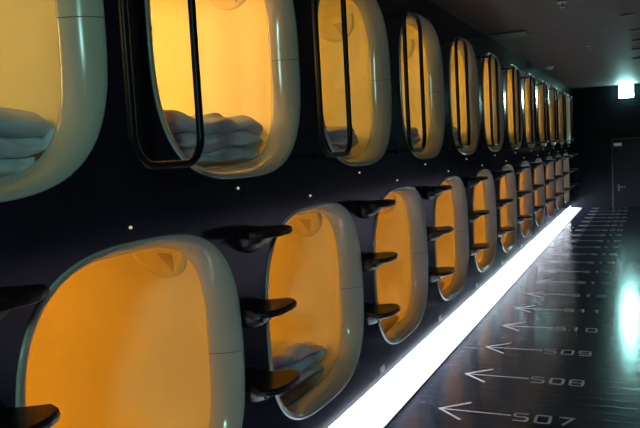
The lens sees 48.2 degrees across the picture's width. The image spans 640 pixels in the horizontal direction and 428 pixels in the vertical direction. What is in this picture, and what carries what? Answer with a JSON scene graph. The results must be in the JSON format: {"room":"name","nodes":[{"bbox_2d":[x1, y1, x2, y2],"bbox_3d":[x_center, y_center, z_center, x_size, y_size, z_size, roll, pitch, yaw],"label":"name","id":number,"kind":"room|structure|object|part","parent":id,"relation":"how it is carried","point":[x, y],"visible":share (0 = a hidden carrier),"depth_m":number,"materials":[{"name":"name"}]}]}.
{"room":"capsule hotel","nodes":[
{"label":"capsule hotel","id":0,"kind":"room"},
{"bbox_2d":[0,0,574,427],"bbox_3d":[1.244,-0.449,5.971,0.022,2.252,18.327,-1,5,25],"label":"wall","id":1,"kind":"structure","parent":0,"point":[43,235],"depth_m":2.68,"materials":[{"name":"plastic"}]},
{"bbox_2d":[0,284,49,319],"bbox_3d":[-0.691,0.216,1.516,0.151,0.088,0.270,-1,5,25],"label":"step","id":2,"kind":"structure","parent":1,"relation":"attached to","point":[11,297],"depth_m":1.52,"materials":[{"name":"black plastic"}]},
{"bbox_2d":[0,404,60,427],"bbox_3d":[-0.675,0.494,1.539,0.151,0.088,0.270,-1,5,25],"label":"step","id":3,"kind":"structure","parent":1,"relation":"attached to","point":[47,415],"depth_m":1.58,"materials":[{"name":"black plastic"}]},
{"bbox_2d":[0,0,107,202],"bbox_3d":[-1.703,-0.466,1.904,2.007,0.998,1.074,-1,5,25],"label":"pod","id":4,"kind":"object","parent":1,"relation":"in","point":[54,60],"visible":0.97,"depth_m":1.92,"materials":[{"name":"beige plastic"}]},
{"bbox_2d":[0,108,55,178],"bbox_3d":[-1.107,-0.178,1.662,0.485,0.250,0.984,-1,5,25],"label":"duvet","id":5,"kind":"object","parent":4,"relation":"on","point":[24,135],"visible":0.94,"depth_m":1.88,"materials":[{"name":"white fabric"}]},
{"bbox_2d":[16,234,244,427],"bbox_3d":[-1.395,0.541,2.541,2.007,0.968,1.074,-1,5,25],"label":"pod","id":6,"kind":"object","parent":1,"relation":"in","point":[144,333],"visible":0.86,"depth_m":2.77,"materials":[{"name":"beige plastic"}]},
{"bbox_2d":[157,253,172,271],"bbox_3d":[-0.570,0.182,2.666,0.063,0.077,0.041,-1,5,25],"label":"grille","id":7,"kind":"object","parent":6,"relation":"attached to","point":[164,260],"depth_m":2.67,"materials":[{"name":"plastic"}]},
{"bbox_2d":[118,0,203,172],"bbox_3d":[-0.489,-0.527,2.012,0.126,0.816,0.338,-1,5,25],"label":"handrail","id":8,"kind":"object","parent":1,"relation":"attached to","point":[142,162],"visible":1,"depth_m":1.96,"materials":[{"name":"black metal"}]},
{"bbox_2d":[145,0,300,178],"bbox_3d":[-1.207,-0.584,2.990,2.007,0.998,1.074,-1,5,25],"label":"pod","id":9,"kind":"object","parent":1,"relation":"in","point":[249,51],"visible":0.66,"depth_m":3.16,"materials":[{"name":"plastic"}]},
{"bbox_2d":[163,110,262,166],"bbox_3d":[-0.606,-0.284,2.774,0.482,0.221,0.927,-1,5,25],"label":"duvet","id":10,"kind":"object","parent":9,"relation":"on","point":[233,140],"visible":0.35,"depth_m":2.75,"materials":[{"name":"white fabric"}]},
{"bbox_2d":[235,225,291,252],"bbox_3d":[-0.195,0.097,2.602,0.151,0.088,0.270,-1,5,25],"label":"step","id":11,"kind":"structure","parent":1,"relation":"attached to","point":[250,240],"depth_m":2.55,"materials":[{"name":"black plastic"}]},
{"bbox_2d":[241,298,296,327],"bbox_3d":[-0.179,0.376,2.625,0.151,0.088,0.270,-1,5,25],"label":"step","id":12,"kind":"structure","parent":1,"relation":"attached to","point":[254,315],"depth_m":2.58,"materials":[{"name":"black plastic"}]},
{"bbox_2d":[245,369,300,401],"bbox_3d":[-0.164,0.654,2.649,0.151,0.088,0.270,-1,5,25],"label":"step","id":13,"kind":"structure","parent":1,"relation":"attached to","point":[270,383],"depth_m":2.60,"materials":[{"name":"black plastic"}]},
{"bbox_2d":[265,202,363,419],"bbox_3d":[-0.899,0.423,3.627,2.007,0.968,1.074,-1,5,25],"label":"pod","id":14,"kind":"object","parent":1,"relation":"in","point":[318,264],"visible":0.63,"depth_m":3.71,"materials":[{"name":"plastic"}]},
{"bbox_2d":[271,340,325,395],"bbox_3d":[-0.323,0.711,3.375,0.464,0.236,0.909,-1,5,25],"label":"duvet","id":15,"kind":"object","parent":14,"relation":"on","point":[302,357],"visible":0.22,"depth_m":3.43,"materials":[{"name":"white fabric"}]},
{"bbox_3d":[-0.887,0.865,3.670,1.680,0.055,0.880,-1,5,25],"label":"mattress","id":16,"kind":"part","parent":14,"relation":"part of","materials":[{"name":"beige fabric"}]},
{"bbox_2d":[299,219,310,232],"bbox_3d":[-0.074,0.064,3.752,0.063,0.077,0.041,-1,5,25],"label":"grille","id":17,"kind":"object","parent":14,"relation":"attached to","point":[304,224],"depth_m":3.76,"materials":[{"name":"plastic"}]},
{"bbox_2d":[311,0,352,159],"bbox_3d":[0.007,-0.645,3.099,0.126,0.816,0.338,-1,5,25],"label":"handrail","id":18,"kind":"object","parent":1,"relation":"attached to","point":[325,150],"visible":1,"depth_m":3.07,"materials":[{"name":"black metal"}]},
{"bbox_2d":[317,0,391,165],"bbox_3d":[-0.712,-0.703,4.077,2.007,0.998,1.074,-1,5,25],"label":"pod","id":19,"kind":"object","parent":1,"relation":"in","point":[368,47],"visible":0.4,"depth_m":4.15,"materials":[{"name":"plastic"}]},
{"bbox_2d":[333,23,341,35],"bbox_3d":[0.112,-1.076,4.199,0.063,0.077,0.042,-1,5,25],"label":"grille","id":20,"kind":"object","parent":19,"relation":"attached to","point":[337,27],"depth_m":4.20,"materials":[{"name":"plastic"}]},
{"bbox_2d":[325,125,358,157],"bbox_3d":[-0.139,-0.395,3.873,0.485,0.219,0.906,-1,5,25],"label":"duvet","id":21,"kind":"object","parent":19,"relation":"on","point":[337,135],"visible":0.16,"depth_m":3.92,"materials":[{"name":"white fabric"}]},
{"bbox_2d":[380,364,384,372],"bbox_3d":[0.342,0.848,3.919,0.006,0.032,0.070,-1,5,25],"label":"wall plate","id":22,"kind":"object","parent":1,"relation":"attached to","point":[382,368],"visible":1,"depth_m":3.91,"materials":[{"name":"silver metal"}]},
{"bbox_2d":[392,10,425,153],"bbox_3d":[0.503,-0.763,4.185,0.126,0.816,0.338,-1,5,25],"label":"handrail","id":23,"kind":"object","parent":1,"relation":"attached to","point":[406,13],"visible":1,"depth_m":4.15,"materials":[{"name":"black metal"}]},
{"bbox_2d":[399,13,444,158],"bbox_3d":[-0.215,-0.821,5.163,2.007,0.998,1.074,-1,5,25],"label":"pod","id":24,"kind":"object","parent":1,"relation":"in","point":[432,56],"visible":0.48,"depth_m":5.17,"materials":[{"name":"plastic"}]},
{"bbox_2d":[405,127,420,144],"bbox_3d":[0.370,-0.519,4.953,0.485,0.219,0.906,-1,5,25],"label":"duvet","id":25,"kind":"object","parent":24,"relation":"on","point":[415,138],"visible":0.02,"depth_m":5.11,"materials":[{"name":"white fabric"}]},
{"bbox_2d":[425,185,451,199],"bbox_3d":[0.797,-0.140,4.775,0.151,0.088,0.270,-1,5,25],"label":"step","id":26,"kind":"structure","parent":1,"relation":"attached to","point":[431,192],"depth_m":4.72,"materials":[{"name":"black plastic"}]},
{"bbox_2d":[427,226,453,240],"bbox_3d":[0.813,0.139,4.798,0.151,0.088,0.270,-1,5,25],"label":"step","id":27,"kind":"structure","parent":1,"relation":"attached to","point":[433,233],"depth_m":4.75,"materials":[{"name":"black plastic"}]},
{"bbox_2d":[445,37,470,149],"bbox_3d":[0.999,-0.882,5.271,0.126,0.816,0.338,-1,5,25],"label":"handrail","id":28,"kind":"object","parent":1,"relation":"attached to","point":[456,39],"visible":1,"depth_m":5.24,"materials":[{"name":"black metal"}]},
{"bbox_2d":[449,36,479,154],"bbox_3d":[0.281,-0.939,6.249,2.007,0.998,1.074,-1,5,25],"label":"pod","id":29,"kind":"object","parent":1,"relation":"in","point":[474,103],"visible":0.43,"depth_m":6.26,"materials":[{"name":"plastic"}]},
{"bbox_2d":[453,126,458,145],"bbox_3d":[0.864,-0.639,6.041,0.482,0.221,0.927,-1,5,25],"label":"duvet","id":30,"kind":"object","parent":29,"relation":"on","point":[455,128],"visible":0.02,"depth_m":6.20,"materials":[{"name":"white fabric"}]},
{"bbox_2d":[466,176,487,187],"bbox_3d":[1.293,-0.258,5.861,0.151,0.088,0.270,-1,5,25],"label":"step","id":31,"kind":"structure","parent":1,"relation":"attached to","point":[471,182],"depth_m":5.80,"materials":[{"name":"black plastic"}]},
{"bbox_2d":[468,210,488,221],"bbox_3d":[1.309,0.021,5.884,0.151,0.088,0.270,-1,5,25],"label":"step","id":32,"kind":"structure","parent":1,"relation":"attached to","point":[473,215],"depth_m":5.83,"materials":[{"name":"black plastic"}]},
{"bbox_2d":[469,243,490,255],"bbox_3d":[1.324,0.299,5.908,0.151,0.088,0.270,-1,5,25],"label":"step","id":33,"kind":"structure","parent":1,"relation":"attached to","point":[476,248],"depth_m":5.86,"materials":[{"name":"black plastic"}]},
{"bbox_2d":[479,54,499,147],"bbox_3d":[1.495,-1.000,6.357,0.126,0.816,0.338,-1,5,25],"label":"handrail","id":34,"kind":"object","parent":1,"relation":"attached to","point":[490,55],"visible":1,"depth_m":6.33,"materials":[{"name":"black metal"}]},
{"bbox_2d":[483,53,503,151],"bbox_3d":[0.776,-1.058,7.335,2.007,0.998,1.074,-1,5,25],"label":"pod","id":35,"kind":"object","parent":1,"relation":"in","point":[486,106],"visible":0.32,"depth_m":7.34,"materials":[{"name":"plastic"}]},
{"bbox_2d":[495,170,512,179],"bbox_3d":[1.789,-0.376,6.947,0.151,0.088,0.270,-1,5,25],"label":"step","id":36,"kind":"structure","parent":1,"relation":"attached to","point":[498,174],"depth_m":6.89,"materials":[{"name":"black plastic"}]},
{"bbox_2d":[496,198,513,208],"bbox_3d":[1.805,-0.098,6.971,0.151,0.088,0.270,-1,5,25],"label":"step","id":37,"kind":"structure","parent":1,"relation":"attached to","point":[500,203],"depth_m":6.92,"materials":[{"name":"black plastic"}]},
{"bbox_2d":[497,227,514,236],"bbox_3d":[1.820,0.181,6.994,0.151,0.088,0.270,-1,5,25],"label":"step","id":38,"kind":"structure","parent":1,"relation":"attached to","point":[501,231],"depth_m":6.94,"materials":[{"name":"black plastic"}]},
{"bbox_2d":[504,66,520,145],"bbox_3d":[1.991,-1.119,7.444,0.126,0.816,0.338,-1,5,25],"label":"handrail","id":39,"kind":"object","parent":1,"relation":"attached to","point":[513,67],"visible":1,"depth_m":7.42,"materials":[{"name":"black metal"}]},
{"bbox_2d":[506,64,522,149],"bbox_3d":[1.272,-1.176,8.422,2.007,0.998,1.074,-1,5,25],"label":"pod","id":40,"kind":"object","parent":1,"relation":"in","point":[509,96],"visible":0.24,"depth_m":8.43,"materials":[{"name":"plastic"}]},
{"bbox_2d":[515,165,530,173],"bbox_3d":[2.285,-0.495,8.034,0.151,0.088,0.270,-1,5,25],"label":"step","id":41,"kind":"structure","parent":1,"relation":"attached to","point":[519,169],"depth_m":7.98,"materials":[{"name":"black plastic"}]},
{"bbox_2d":[517,215,531,223],"bbox_3d":[2.316,0.062,8.080,0.151,0.088,0.270,-1,5,25],"label":"step","id":42,"kind":"structure","parent":1,"relation":"attached to","point":[520,218],"depth_m":8.02,"materials":[{"name":"black plastic"}]},
{"bbox_2d":[517,190,531,198],"bbox_3d":[2.301,-0.216,8.057,0.151,0.088,0.270,-1,5,25],"label":"step","id":43,"kind":"structure","parent":1,"relation":"attached to","point":[521,193],"depth_m":8.00,"materials":[{"name":"black plastic"}]},
{"bbox_2d":[522,75,536,144],"bbox_3d":[2.487,-1.237,8.530,0.126,0.816,0.338,-1,5,25],"label":"handrail","id":44,"kind":"object","parent":1,"relation":"attached to","point":[531,76],"visible":1,"depth_m":8.50,"materials":[{"name":"black metal"}]},
{"bbox_2d":[524,73,536,147],"bbox_3d":[1.768,-1.294,9.508,2.007,0.998,1.074,-1,5,25],"label":"pod","id":45,"kind":"object","parent":1,"relation":"in","point":[526,82],"visible":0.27,"depth_m":9.50,"materials":[{"name":"plastic"}]},
{"bbox_2d":[531,162,544,169],"bbox_3d":[2.781,-0.613,9.120,0.151,0.088,0.270,-1,5,25],"label":"step","id":46,"kind":"structure","parent":1,"relation":"attached to","point":[534,165],"depth_m":9.06,"materials":[{"name":"black plastic"}]},
{"bbox_2d":[532,184,544,190],"bbox_3d":[2.797,-0.335,9.143,0.151,0.088,0.270,-1,5,25],"label":"step","id":47,"kind":"structure","parent":1,"relation":"attached to","point":[535,187],"depth_m":9.09,"materials":[{"name":"black plastic"}]},
{"bbox_2d":[533,205,545,212],"bbox_3d":[2.812,-0.056,9.166,0.151,0.088,0.270,-1,5,25],"label":"step","id":48,"kind":"structure","parent":1,"relation":"attached to","point":[535,208],"depth_m":9.11,"materials":[{"name":"black plastic"}]},
{"bbox_2d":[538,80,546,146],"bbox_3d":[2.264,-1.413,10.594,2.007,0.998,1.074,-1,5,25],"label":"pod","id":49,"kind":"object","parent":1,"relation":"in","point":[540,86],"visible":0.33,"depth_m":10.58,"materials":[{"name":"plastic"}]},
{"bbox_2d":[536,82,548,143],"bbox_3d":[2.983,-1.355,9.616,0.126,0.816,0.338,-1,5,25],"label":"handrail","id":50,"kind":"object","parent":1,"relation":"attached to","point":[544,83],"visible":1,"depth_m":9.59,"materials":[{"name":"black metal"}]},
{"bbox_2d":[544,179,555,185],"bbox_3d":[3.293,-0.453,10.229,0.151,0.088,0.270,-1,5,25],"label":"step","id":51,"kind":"structure","parent":1,"relation":"attached to","point":[547,181],"depth_m":10.17,"materials":[{"name":"black plastic"}]},
{"bbox_2d":[545,198,556,204],"bbox_3d":[3.308,-0.174,10.253,0.151,0.088,0.270,-1,5,25],"label":"step","id":52,"kind":"structure","parent":1,"relation":"attached to","point":[547,200],"depth_m":10.20,"materials":[{"name":"black plastic"}]},
{"bbox_2d":[548,88,558,142],"bbox_3d":[3.479,-1.474,10.703,0.126,0.816,0.338,-1,5,25],"label":"handrail","id":53,"kind":"object","parent":1,"relation":"attached to","point":[556,97],"visible":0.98,"depth_m":10.69,"materials":[{"name":"black metal"}]},
{"bbox_2d":[554,175,564,179],"bbox_3d":[3.789,-0.571,11.316,0.151,0.088,0.270,-1,5,25],"label":"step","id":54,"kind":"structure","parent":1,"relation":"attached to","point":[556,177],"depth_m":11.25,"materials":[{"name":"black plastic"}]},
{"bbox_2d":[555,192,564,197],"bbox_3d":[3.804,-0.293,11.339,0.151,0.088,0.270,-1,5,25],"label":"step","id":55,"kind":"structure","parent":1,"relation":"attached to","point":[557,194],"depth_m":11.28,"materials":[{"name":"black plastic"}]},
{"bbox_2d":[558,92,566,141],"bbox_3d":[3.975,-1.592,11.789,0.126,0.816,0.338,-1,5,25],"label":"handrail","id":56,"kind":"object","parent":1,"relation":"attached to","point":[563,93],"visible":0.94,"depth_m":11.76,"materials":[{"name":"black metal"}]},
{"bbox_2d":[566,96,573,140],"bbox_3d":[4.471,-1.711,12.875,0.126,0.816,0.338,-1,5,25],"label":"handrail","id":57,"kind":"object","parent":1,"relation":"attached to","point":[571,98],"visible":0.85,"depth_m":12.85,"materials":[{"name":"black metal"}]},
{"bbox_2d":[384,207,639,427],"bbox_3d":[1.484,0.816,5.999,4.550,0.080,18.327,-1,5,25],"label":"floor","id":58,"kind":"structure","parent":0,"point":[609,397],"depth_m":4.69,"materials":[{"name":"black tile"}]},
{"bbox_2d":[329,207,581,427],"bbox_3d":[2.100,0.546,7.716,0.245,0.104,14.597,-1,5,25],"label":"light strip","id":59,"kind":"object","parent":58,"relation":"on","point":[377,407],"visible":0.8,"depth_m":4.82,"materials":[{"name":"white plastic"}]},
{"bbox_2d":[439,402,575,424],"bbox_3d":[0.923,1.007,3.596,0.680,0.001,0.264,-1,5,25],"label":"floor marking","id":60,"kind":"object","parent":58,"relation":"on","point":[445,407],"depth_m":3.56,"materials":[{"name":"white paint"}]},
{"bbox_2d":[464,369,584,385],"bbox_3d":[1.169,0.948,4.140,0.676,0.001,0.264,-1,5,25],"label":"floor marking","id":61,"kind":"object","parent":58,"relation":"on","point":[551,379],"depth_m":4.10,"materials":[{"name":"white paint"}]},
{"bbox_2d":[486,343,591,355],"bbox_3d":[1.417,0.889,4.683,0.676,0.001,0.264,-1,5,25],"label":"floor marking","id":62,"kind":"object","parent":58,"relation":"on","point":[562,351],"depth_m":4.62,"materials":[{"name":"white paint"}]},
{"bbox_2d":[502,322,597,331],"bbox_3d":[1.665,0.830,5.226,0.676,0.001,0.264,-1,5,25],"label":"floor marking","id":63,"kind":"object","parent":58,"relation":"on","point":[586,330],"depth_m":5.19,"materials":[{"name":"white paint"}]},
{"bbox_2d":[517,305,597,312],"bbox_3d":[1.899,0.771,5.775,0.647,0.001,0.264,-1,5,25],"label":"floor marking","id":64,"kind":"object","parent":58,"relation":"on","point":[532,305],"depth_m":5.78,"materials":[{"name":"white paint"}]},
{"bbox_2d":[526,291,605,296],"bbox_3d":[2.161,0.711,6.312,0.676,0.001,0.264,-1,5,25],"label":"floor marking","id":65,"kind":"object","parent":58,"relation":"on","point":[541,291],"depth_m":6.32,"materials":[{"name":"white paint"}]},
{"bbox_2d":[536,279,609,283],"bbox_3d":[2.409,0.652,6.855,0.676,0.001,0.264,-1,5,25],"label":"floor marking","id":66,"kind":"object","parent":58,"relation":"on","point":[579,282],"depth_m":6.85,"materials":[{"name":"white paint"}]},
{"bbox_2d":[545,269,610,272],"bbox_3d":[2.653,0.593,7.400,0.669,0.001,0.264,-1,5,25],"label":"floor marking","id":67,"kind":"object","parent":58,"relation":"on","point":[554,269],"depth_m":7.31,"materials":[{"name":"white paint"}]},
{"bbox_2d":[430,0,639,88],"bbox_3d":[1.350,-1.611,5.796,4.550,0.080,18.327,-1,5,25],"label":"ceiling","id":68,"kind":"structure","parent":0,"point":[559,38],"depth_m":6.72,"materials":[{"name":"grey paint"}]},
{"bbox_2d":[489,30,529,39],"bbox_3d":[1.762,-1.659,6.637,0.320,0.012,0.320,-1,5,25],"label":"ceiling hatch","id":69,"kind":"object","parent":68,"relation":"attached to","point":[514,34],"visible":1,"depth_m":6.59,"materials":[{"name":"black metal"}]},
{"bbox_2d":[557,1,566,7],"bbox_3d":[1.770,-1.528,5.234,0.070,0.039,0.070,-1,5,25],"label":"sprinkler head","id":70,"kind":"object","parent":68,"relation":"attached to","point":[562,3],"visible":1,"depth_m":5.22},
{"bbox_2d":[619,13,633,16],"bbox_3d":[2.535,-1.642,5.921,0.120,0.010,0.120,-1,5,25],"label":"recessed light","id":71,"kind":"object","parent":68,"relation":"in","point":[628,14],"visible":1,"depth_m":5.89,"materials":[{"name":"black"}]},
{"bbox_2d":[570,83,639,207],"bbox_3d":[5.271,-1.307,14.217,4.650,2.520,0.100,-1,5,25],"label":"wall","id":72,"kind":"structure","parent":0,"point":[599,115],"depth_m":14.07,"materials":[{"name":"paint"}]},
{"bbox_2d":[358,199,394,218],"bbox_3d":[0.301,-0.021,3.688,0.151,0.088,0.270,-1,5,25],"label":"step","id":73,"kind":"structure","parent":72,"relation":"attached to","point":[367,209],"depth_m":3.63,"materials":[{"name":"black plastic"}]},
{"bbox_2d":[361,252,397,271],"bbox_3d":[0.317,0.257,3.712,0.151,0.088,0.270,-1,5,25],"label":"step","id":74,"kind":"structure","parent":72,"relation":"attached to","point":[370,262],"depth_m":3.66,"materials":[{"name":"black plastic"}]},
{"bbox_2d":[364,303,399,324],"bbox_3d":[0.332,0.536,3.735,0.151,0.088,0.270,-1,5,25],"label":"step","id":75,"kind":"structure","parent":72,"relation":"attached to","point":[374,314],"depth_m":3.69,"materials":[{"name":"black plastic"}]},
{"bbox_2d":[374,186,428,343],"bbox_3d":[-0.403,0.304,4.713,2.007,0.968,1.074,-1,5,25],"label":"pod","id":76,"kind":"object","parent":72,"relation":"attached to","point":[400,228],"visible":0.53,"depth_m":4.73,"materials":[{"name":"plastic"}]},
{"bbox_3d":[-0.391,0.747,4.756,1.680,0.055,0.880,-1,5,25],"label":"mattress","id":77,"kind":"part","parent":76,"relation":"part of","materials":[{"name":"fabric"}]},
{"bbox_2d":[429,266,455,282],"bbox_3d":[0.828,0.418,4.821,0.151,0.088,0.270,-1,5,25],"label":"step","id":78,"kind":"structure","parent":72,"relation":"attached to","point":[436,273],"depth_m":4.77,"materials":[{"name":"black plastic"}]},
{"bbox_2d":[434,176,468,300],"bbox_3d":[0.093,0.186,5.800,2.007,0.968,1.074,-1,5,25],"label":"pod","id":79,"kind":"object","parent":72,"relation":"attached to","point":[450,208],"visible":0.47,"depth_m":5.81,"materials":[{"name":"plastic"}]},
{"bbox_3d":[0.105,0.629,5.842,1.680,0.055,0.880,-1,5,25],"label":"mattress","id":80,"kind":"part","parent":79,"relation":"part of","materials":[{"name":"fabric"}]},
{"bbox_2d":[472,169,496,271],"bbox_3d":[0.589,0.068,6.886,2.007,0.968,1.074,-1,5,25],"label":"pod","id":81,"kind":"object","parent":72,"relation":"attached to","point":[484,195],"visible":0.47,"depth_m":6.89,"materials":[{"name":"plastic"}]},
{"bbox_2d":[499,164,516,251],"bbox_3d":[1.085,-0.051,7.972,2.007,0.968,1.074,-1,5,25],"label":"pod","id":82,"kind":"object","parent":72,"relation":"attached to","point":[507,185],"visible":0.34,"depth_m":7.97,"materials":[{"name":"plastic"}]},
{"bbox_2d":[519,161,532,236],"bbox_3d":[1.581,-0.169,9.058,2.007,0.968,1.074,-1,5,25],"label":"pod","id":83,"kind":"object","parent":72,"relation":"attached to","point":[525,177],"visible":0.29,"depth_m":9.05,"materials":[{"name":"plastic"}]},
{"bbox_2d":[534,158,544,225],"bbox_3d":[2.077,-0.287,10.145,2.007,0.968,1.074,-1,5,25],"label":"pod","id":84,"kind":"object","parent":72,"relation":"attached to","point":[539,194],"visible":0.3,"depth_m":10.13,"materials":[{"name":"plastic"}]},
{"bbox_2d":[544,159,555,165],"bbox_3d":[3.277,-0.732,10.206,0.151,0.088,0.270,-1,5,25],"label":"step","id":85,"kind":"structure","parent":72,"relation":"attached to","point":[548,161],"depth_m":10.15,"materials":[{"name":"black plastic"}]},
{"bbox_2d":[546,156,554,216],"bbox_3d":[2.573,-0.406,11.231,2.007,0.968,1.074,-1,5,25],"label":"pod","id":86,"kind":"object","parent":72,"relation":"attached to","point":[550,188],"visible":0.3,"depth_m":11.22,"materials":[{"name":"plastic"}]},
{"bbox_2d":[549,85,556,145],"bbox_3d":[2.760,-1.531,11.681,2.007,0.998,1.074,-1,5,25],"label":"pod","id":87,"kind":"object","parent":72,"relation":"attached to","point":[551,92],"visible":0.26,"depth_m":11.67,"materials":[{"name":"plastic"}]},
{"bbox_2d":[555,154,562,208],"bbox_3d":[3.069,-0.524,12.317,2.007,0.968,1.074,-1,5,25],"label":"pod","id":88,"kind":"object","parent":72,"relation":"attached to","point":[558,165],"visible":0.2,"depth_m":12.30,"materials":[{"name":"plastic"}]},
{"bbox_2d":[554,157,563,162],"bbox_3d":[3.773,-0.850,11.292,0.151,0.088,0.270,-1,5,25],"label":"step","id":89,"kind":"structure","parent":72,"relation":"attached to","point":[557,159],"depth_m":11.23,"materials":[{"name":"black plastic"}]},
{"bbox_2d":[558,90,564,144],"bbox_3d":[3.256,-1.650,12.767,2.007,0.998,1.074,-1,5,25],"label":"pod","id":90,"kind":"object","parent":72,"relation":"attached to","point":[560,100],"visible":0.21,"depth_m":12.75,"materials":[{"name":"plastic"}]},
{"bbox_2d":[563,153,569,202],"bbox_3d":[3.565,-0.643,13.403,2.007,0.968,1.074,-1,5,25],"label":"pod","id":91,"kind":"object","parent":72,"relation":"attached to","point":[566,179],"visible":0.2,"depth_m":13.39,"materials":[{"name":"plastic"}]},
{"bbox_2d":[562,155,571,160],"bbox_3d":[4.269,-0.968,12.379,0.151,0.088,0.270,-1,5,25],"label":"step","id":92,"kind":"structure","parent":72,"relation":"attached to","point":[564,156],"depth_m":12.32,"materials":[{"name":"black plastic"}]},
{"bbox_2d":[563,187,571,191],"bbox_3d":[4.300,-0.411,12.425,0.151,0.088,0.270,-1,5,25],"label":"step","id":93,"kind":"structure","parent":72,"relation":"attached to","point":[565,189],"depth_m":12.37,"materials":[{"name":"black plastic"}]},
{"bbox_2d":[566,94,570,143],"bbox_3d":[3.752,-1.768,13.853,2.007,0.998,1.074,-1,5,25],"label":"pod","id":94,"kind":"object","parent":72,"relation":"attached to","point":[567,95],"visible":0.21,"depth_m":13.84,"materials":[{"name":"plastic"}]},
{"bbox_2d":[611,137,639,206],"bbox_3d":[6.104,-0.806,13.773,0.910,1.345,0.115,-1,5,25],"label":"door","id":95,"kind":"structure","parent":72,"relation":"in","point":[625,152],"depth_m":13.87,"materials":[{"name":"grey paint"}]},
{"bbox_2d":[618,84,633,98],"bbox_3d":[5.871,-2.353,13.728,0.270,0.257,0.072,-1,5,25],"label":"exit sign","id":96,"kind":"object","parent":72,"relation":"attached to","point":[625,91],"visible":1,"depth_m":13.70,"materials":[{"name":"white plastic"}]}
]}

